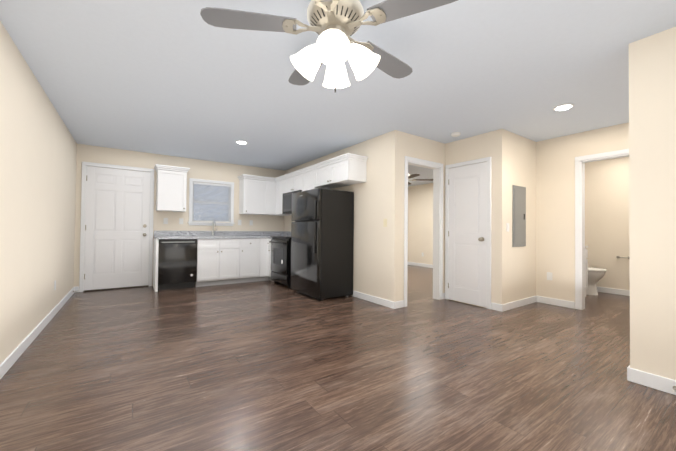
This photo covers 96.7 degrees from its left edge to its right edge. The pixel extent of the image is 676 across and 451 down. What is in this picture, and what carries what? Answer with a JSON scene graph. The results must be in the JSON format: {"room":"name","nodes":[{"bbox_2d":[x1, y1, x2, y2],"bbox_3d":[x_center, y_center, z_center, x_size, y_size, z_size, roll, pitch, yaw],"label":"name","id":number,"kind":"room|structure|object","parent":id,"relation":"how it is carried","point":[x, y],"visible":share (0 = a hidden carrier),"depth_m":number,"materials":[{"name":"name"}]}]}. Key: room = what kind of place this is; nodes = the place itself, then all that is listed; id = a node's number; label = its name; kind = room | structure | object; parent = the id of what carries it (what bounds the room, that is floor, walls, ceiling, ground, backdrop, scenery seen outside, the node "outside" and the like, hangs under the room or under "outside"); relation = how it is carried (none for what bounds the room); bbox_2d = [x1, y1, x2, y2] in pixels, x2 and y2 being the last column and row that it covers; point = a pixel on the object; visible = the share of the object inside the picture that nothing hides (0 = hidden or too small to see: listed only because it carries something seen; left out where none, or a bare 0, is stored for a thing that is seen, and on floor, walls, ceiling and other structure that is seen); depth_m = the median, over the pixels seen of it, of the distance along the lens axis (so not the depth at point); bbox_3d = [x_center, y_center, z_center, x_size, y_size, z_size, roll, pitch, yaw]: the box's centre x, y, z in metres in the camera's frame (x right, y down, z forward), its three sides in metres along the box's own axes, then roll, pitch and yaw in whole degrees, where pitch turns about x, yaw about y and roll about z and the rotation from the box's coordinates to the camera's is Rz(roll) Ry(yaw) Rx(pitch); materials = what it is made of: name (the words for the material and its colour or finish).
{"room":"empty living room","nodes":[
{"label":"empty living room","id":0,"kind":"room"},
{"bbox_2d":[0,21,76,363],"bbox_3d":[-2.208,-0.152,1.807,0.110,2.440,7.720,1,-1,-35],"label":"wall","id":1,"kind":"structure","parent":0,"point":[38,152],"depth_m":2.68,"materials":[{"name":"beige paint"}]},
{"bbox_2d":[0,287,76,378],"bbox_3d":[-2.162,1.021,1.830,0.030,0.095,7.500,1,-1,-35],"label":"baseboard","id":2,"kind":"structure","parent":1,"relation":"attached to","point":[18,351],"depth_m":2.71,"materials":[{"name":"white wood"}]},
{"bbox_2d":[74,144,284,286],"bbox_3d":[-1.048,-0.061,7.245,8.000,2.440,0.110,1,-1,-35],"label":"wall","id":3,"kind":"structure","parent":0,"point":[212,170],"depth_m":5.79,"materials":[{"name":"beige paint"}]},
{"bbox_2d":[83,166,149,291],"bbox_3d":[-3.800,0.060,5.207,0.908,2.085,0.092,1,-1,-35],"label":"entry door","id":4,"kind":"structure","parent":3,"relation":"in","point":[117,216],"depth_m":5.21,"materials":[{"name":"white metal"}]},
{"bbox_2d":[79,162,153,291],"bbox_3d":[-3.819,0.028,5.236,1.020,2.150,0.026,1,-1,-35],"label":"door frame","id":5,"kind":"structure","parent":3,"relation":"attached to","point":[82,227],"depth_m":5.05,"materials":[{"name":"white wood"}]},
{"bbox_2d":[155,165,189,211],"bbox_3d":[-3.082,-0.640,5.562,0.460,0.750,0.337,1,-1,-35],"label":"upper cabinet","id":6,"kind":"object","parent":3,"relation":"attached to","point":[171,183],"depth_m":5.42,"materials":[{"name":"white wood"}]},
{"bbox_2d":[188,178,234,225],"bbox_3d":[-2.578,-0.458,6.146,0.896,0.923,0.125,1,-1,-35],"label":"window","id":7,"kind":"structure","parent":3,"relation":"in","point":[191,181],"depth_m":6.09,"materials":[{"name":"white wood"}]},
{"bbox_2d":[193,182,230,221],"bbox_3d":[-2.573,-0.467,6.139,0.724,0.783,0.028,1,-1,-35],"label":"window blinds","id":8,"kind":"object","parent":7,"relation":"attached to","point":[223,188],"visible":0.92,"depth_m":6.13,"materials":[{"name":"white plastic"}]},
{"bbox_2d":[238,177,277,215],"bbox_3d":[-1.716,-0.614,6.486,0.720,0.750,0.377,1,-1,-35],"label":"upper cabinet","id":9,"kind":"object","parent":3,"relation":"attached to","point":[260,195],"depth_m":6.36,"materials":[{"name":"white wood"}]},
{"bbox_2d":[0,265,675,450],"bbox_3d":[1.065,1.158,4.069,8.110,0.050,7.720,1,-1,-35],"label":"floor","id":10,"kind":"structure","parent":0,"point":[268,365],"depth_m":2.16,"materials":[{"name":"brown wood"}]},
{"bbox_2d":[158,239,196,290],"bbox_3d":[-2.940,0.679,5.460,0.596,0.872,0.594,1,-1,-35],"label":"dishwasher","id":11,"kind":"object","parent":10,"relation":"on","point":[177,263],"visible":0.96,"depth_m":5.22,"materials":[{"name":"black metal"}]},
{"bbox_2d":[196,246,236,286],"bbox_3d":[-2.391,0.766,5.858,0.748,0.720,0.616,1,-1,-35],"label":"base cabinet","id":12,"kind":"object","parent":10,"relation":"on","point":[225,261],"depth_m":5.59,"materials":[{"name":"white wood"}]},
{"bbox_2d":[229,238,256,282],"bbox_3d":[-1.939,0.698,6.173,0.455,0.874,0.616,1,-1,-35],"label":"base cabinet","id":13,"kind":"object","parent":10,"relation":"on","point":[246,248],"depth_m":5.91,"materials":[{"name":"white wood"}]},
{"bbox_2d":[257,238,268,280],"bbox_3d":[-1.690,0.703,6.327,0.237,0.874,0.645,1,-1,-35],"label":"base cabinet","id":14,"kind":"object","parent":10,"relation":"on","point":[262,243],"depth_m":6.10,"materials":[{"name":"white wood"}]},
{"bbox_2d":[269,239,273,281],"bbox_3d":[-1.348,0.709,6.565,0.636,0.874,0.645,1,-1,-35],"label":"base cabinet","id":15,"kind":"object","parent":10,"relation":"on","point":[269,239],"depth_m":6.06,"materials":[{"name":"white wood"}]},
{"bbox_2d":[154,231,290,238],"bbox_3d":[-2.113,0.249,5.961,2.597,0.270,0.774,1,-1,-35],"label":"countertop","id":16,"kind":"structure","parent":15,"relation":"on","point":[208,234],"depth_m":5.93,"materials":[{"name":"stone"}]},
{"bbox_2d":[211,220,216,235],"bbox_3d":[-2.468,0.047,6.032,0.112,0.326,0.194,1,-1,-35],"label":"faucet","id":17,"kind":"object","parent":16,"relation":"on","point":[213,232],"visible":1,"depth_m":6.06,"materials":[{"name":"silver metal"}]},
{"bbox_2d":[269,236,290,287],"bbox_3d":[-0.902,0.580,5.861,0.678,1.120,0.758,1,-1,-35],"label":"stove","id":18,"kind":"object","parent":10,"relation":"on","point":[280,259],"visible":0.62,"depth_m":5.59,"materials":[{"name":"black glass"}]},
{"bbox_2d":[291,188,353,300],"bbox_3d":[-0.288,0.285,4.957,0.708,1.695,0.870,1,-1,-35],"label":"refrigerator","id":19,"kind":"object","parent":10,"relation":"on","point":[322,233],"visible":1,"depth_m":4.63,"materials":[{"name":"black metal"}]},
{"bbox_2d":[585,246,587,296],"bbox_3d":[3.662,0.696,4.954,0.770,0.949,0.585,1,-1,-35],"label":"bathroom vanity","id":20,"kind":"object","parent":10,"relation":"on","point":[586,270],"visible":0.06,"depth_m":4.92,"materials":[{"name":"white wood"}]},
{"bbox_2d":[586,267,606,294],"bbox_3d":[4.266,0.784,5.301,0.470,0.795,0.718,1,-1,-35],"label":"toilet","id":21,"kind":"object","parent":10,"relation":"on","point":[595,275],"visible":0.25,"depth_m":5.07,"materials":[{"name":"ceramic"}]},
{"bbox_2d":[0,0,675,186],"bbox_3d":[1.089,-1.337,4.106,8.110,0.060,7.720,1,-1,-35],"label":"ceiling","id":22,"kind":"structure","parent":0,"point":[180,78],"depth_m":2.68,"materials":[{"name":"paint"}]},
{"bbox_2d":[236,140,247,143],"bbox_3d":[-1.521,-1.315,4.753,0.190,0.012,0.190,1,-1,-35],"label":"recessed light","id":23,"kind":"object","parent":22,"relation":"in","point":[241,142],"visible":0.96,"depth_m":4.74,"materials":[{"name":"white"}]},
{"bbox_2d":[200,0,457,92],"bbox_3d":[-0.009,-1.054,1.798,1.410,0.594,1.410,1,-1,-35],"label":"ceiling fan","id":24,"kind":"object","parent":22,"relation":"hanging from","point":[335,25],"visible":1,"depth_m":1.68,"materials":[{"name":"silver metal"}]},
{"bbox_2d":[408,174,432,184],"bbox_3d":[1.449,-1.150,6.931,1.391,0.222,1.422,1,-1,-35],"label":"ceiling fan","id":25,"kind":"object","parent":22,"relation":"hanging from","point":[412,176],"visible":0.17,"depth_m":6.84,"materials":[{"name":"silver metal"}]},
{"bbox_2d":[451,132,460,136],"bbox_3d":[1.662,-1.280,4.236,0.130,0.036,0.130,1,-1,-35],"label":"smoke detector","id":26,"kind":"object","parent":22,"relation":"attached to","point":[455,134],"visible":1,"depth_m":4.19,"materials":[{"name":"white plastic"}]},
{"bbox_2d":[553,103,573,110],"bbox_3d":[2.478,-1.298,3.305,0.190,0.012,0.190,1,-1,-35],"label":"recessed light","id":27,"kind":"object","parent":22,"relation":"in","point":[561,107],"visible":0.98,"depth_m":3.29,"materials":[{"name":"white"}]},
{"bbox_2d":[284,130,400,301],"bbox_3d":[-0.200,-0.077,5.594,0.110,2.440,3.570,1,-1,-35],"label":"wall","id":28,"kind":"structure","parent":0,"point":[376,245],"depth_m":4.38,"materials":[{"name":"beige paint"}]},
{"bbox_2d":[278,177,291,215],"bbox_3d":[-1.090,-0.608,6.484,0.346,0.750,0.460,1,-1,-35],"label":"upper cabinet","id":29,"kind":"object","parent":28,"relation":"attached to","point":[281,180],"depth_m":6.38,"materials":[{"name":"white wood"}]},
{"bbox_2d":[286,177,289,192],"bbox_3d":[-0.833,-0.821,6.120,0.346,0.330,0.435,1,-1,-35],"label":"upper cabinet","id":30,"kind":"object","parent":28,"relation":"attached to","point":[287,178],"depth_m":6.08,"materials":[{"name":"white wood"}]},
{"bbox_2d":[290,173,301,191],"bbox_3d":[-0.631,-0.823,5.830,0.346,0.330,0.489,1,-1,-35],"label":"upper cabinet","id":31,"kind":"object","parent":28,"relation":"attached to","point":[295,178],"depth_m":5.79,"materials":[{"name":"white wood"}]},
{"bbox_2d":[282,190,301,213],"bbox_3d":[-0.777,-0.447,5.957,0.424,0.415,0.754,1,-1,-35],"label":"microwave","id":32,"kind":"object","parent":31,"relation":"attached to","point":[287,204],"visible":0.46,"depth_m":5.96,"materials":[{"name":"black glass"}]},
{"bbox_2d":[298,165,330,190],"bbox_3d":[-0.392,-0.786,5.484,0.346,0.410,0.569,1,-1,-35],"label":"upper cabinet","id":33,"kind":"object","parent":28,"relation":"attached to","point":[309,176],"depth_m":5.37,"materials":[{"name":"white wood"}]},
{"bbox_2d":[314,165,345,188],"bbox_3d":[-0.122,-0.829,5.097,0.346,0.330,0.593,1,-1,-35],"label":"upper cabinet","id":34,"kind":"object","parent":28,"relation":"attached to","point":[321,183],"depth_m":5.05,"materials":[{"name":"white wood"}]},
{"bbox_2d":[326,157,365,184],"bbox_3d":[0.139,-0.832,4.721,0.346,0.330,0.539,1,-1,-35],"label":"upper cabinet","id":35,"kind":"object","parent":28,"relation":"attached to","point":[347,170],"depth_m":4.55,"materials":[{"name":"white wood"}]},
{"bbox_2d":[353,290,395,308],"bbox_3d":[0.501,1.085,4.443,0.014,0.095,0.924,1,-1,-35],"label":"baseboard","id":36,"kind":"structure","parent":28,"relation":"attached to","point":[377,300],"depth_m":4.37,"materials":[{"name":"white wood"}]},
{"bbox_2d":[383,219,386,226],"bbox_3d":[0.665,-0.039,4.240,0.010,0.115,0.072,1,-1,-35],"label":"light switch","id":37,"kind":"object","parent":28,"relation":"attached to","point":[384,222],"visible":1,"depth_m":4.24,"materials":[{"name":"beige plastic"}]},
{"bbox_2d":[408,183,432,264],"bbox_3d":[3.211,-0.008,8.028,0.110,2.440,3.460,1,-1,-35],"label":"wall","id":38,"kind":"structure","parent":0,"point":[420,219],"depth_m":8.99,"materials":[{"name":"beige paint"}]},
{"bbox_2d":[408,262,432,267],"bbox_3d":[3.148,1.163,7.975,0.014,0.095,3.460,1,-1,-35],"label":"baseboard","id":39,"kind":"structure","parent":38,"relation":"attached to","point":[409,263],"depth_m":8.93,"materials":[{"name":"white wood"}]},
{"bbox_2d":[400,132,444,300],"bbox_3d":[2.553,-0.054,5.398,4.190,2.440,0.110,1,-1,-35],"label":"wall","id":40,"kind":"structure","parent":0,"point":[415,146],"depth_m":4.35,"materials":[{"name":"beige paint"}]},
{"bbox_2d":[404,156,442,306],"bbox_3d":[1.241,0.086,4.486,0.856,2.108,0.146,1,-1,-35],"label":"trim","id":41,"kind":"structure","parent":40,"relation":"attached to","point":[437,168],"depth_m":4.65,"materials":[{"name":"white wood"}]},
{"bbox_2d":[445,129,505,307],"bbox_3d":[1.981,-0.074,4.399,0.110,2.440,0.880,1,-1,-35],"label":"wall","id":42,"kind":"structure","parent":0,"point":[492,144],"depth_m":4.08,"materials":[{"name":"beige paint"}]},
{"bbox_2d":[448,162,486,307],"bbox_3d":[1.860,0.124,4.387,0.092,2.018,0.611,1,-1,-35],"label":"closet door","id":43,"kind":"structure","parent":42,"relation":"in","point":[467,256],"depth_m":4.38,"materials":[{"name":"white wood"}]},
{"bbox_2d":[445,157,491,308],"bbox_3d":[1.889,0.100,4.406,0.026,2.090,0.720,1,-1,-35],"label":"door frame","id":44,"kind":"structure","parent":42,"relation":"attached to","point":[489,165],"depth_m":4.16,"materials":[{"name":"white wood"}]},
{"bbox_2d":[506,130,535,302],"bbox_3d":[2.665,-0.067,4.405,1.020,2.440,0.110,1,-1,-35],"label":"wall","id":45,"kind":"structure","parent":0,"point":[520,261],"depth_m":4.32,"materials":[{"name":"beige paint"}]},
{"bbox_2d":[500,296,536,311],"bbox_3d":[2.593,1.103,4.270,1.034,0.095,0.014,1,-1,-35],"label":"baseboard","id":46,"kind":"structure","parent":45,"relation":"attached to","point":[511,305],"depth_m":4.21,"materials":[{"name":"white wood"}]},
{"bbox_2d":[512,185,525,246],"bbox_3d":[2.580,-0.130,4.266,0.380,0.860,0.020,1,-1,-35],"label":"electrical panel","id":47,"kind":"object","parent":45,"relation":"attached to","point":[519,219],"visible":0.98,"depth_m":4.25,"materials":[{"name":"grey metal"}]},
{"bbox_2d":[536,122,628,301],"bbox_3d":[3.939,-0.070,3.366,0.110,2.440,3.050,1,-1,-35],"label":"wall","id":48,"kind":"structure","parent":0,"point":[555,207],"depth_m":4.33,"materials":[{"name":"beige paint"}]},
{"bbox_2d":[547,272,551,279],"bbox_3d":[3.115,0.748,4.425,0.008,0.115,0.072,1,-1,-35],"label":"outlet","id":49,"kind":"object","parent":48,"relation":"attached to","point":[549,275],"visible":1,"depth_m":4.42,"materials":[{"name":"white plastic"}]},
{"bbox_2d":[537,296,574,308],"bbox_3d":[3.151,1.109,4.359,0.014,0.095,0.465,1,-1,-35],"label":"baseboard","id":50,"kind":"structure","parent":48,"relation":"attached to","point":[569,304],"depth_m":4.34,"materials":[{"name":"white wood"}]},
{"bbox_2d":[575,149,628,309],"bbox_3d":[3.599,0.100,3.853,0.146,2.108,0.876,1,-1,-35],"label":"trim","id":51,"kind":"structure","parent":48,"relation":"attached to","point":[580,162],"depth_m":4.14,"materials":[{"name":"white wood"}]},
{"bbox_2d":[585,157,629,289],"bbox_3d":[5.332,-0.039,4.552,0.110,2.440,3.410,1,-1,-35],"label":"wall","id":52,"kind":"structure","parent":0,"point":[607,212],"depth_m":5.28,"materials":[{"name":"beige paint"}]},
{"bbox_2d":[597,286,629,295],"bbox_3d":[5.301,1.132,4.454,0.014,0.095,3.300,1,-1,-35],"label":"baseboard","id":53,"kind":"structure","parent":52,"relation":"attached to","point":[600,289],"depth_m":5.20,"materials":[{"name":"white wood"}]},
{"bbox_2d":[629,27,675,379],"bbox_3d":[2.606,-0.110,1.552,0.110,2.440,1.590,1,-1,-35],"label":"wall","id":54,"kind":"structure","parent":0,"point":[652,156],"depth_m":2.08,"materials":[{"name":"beige paint"}]},
{"bbox_2d":[627,365,675,394],"bbox_3d":[2.548,1.062,1.511,0.034,0.095,1.604,1,-1,-35],"label":"baseboard","id":55,"kind":"structure","parent":54,"relation":"attached to","point":[657,382],"depth_m":2.06,"materials":[{"name":"white wood"}]}
]}

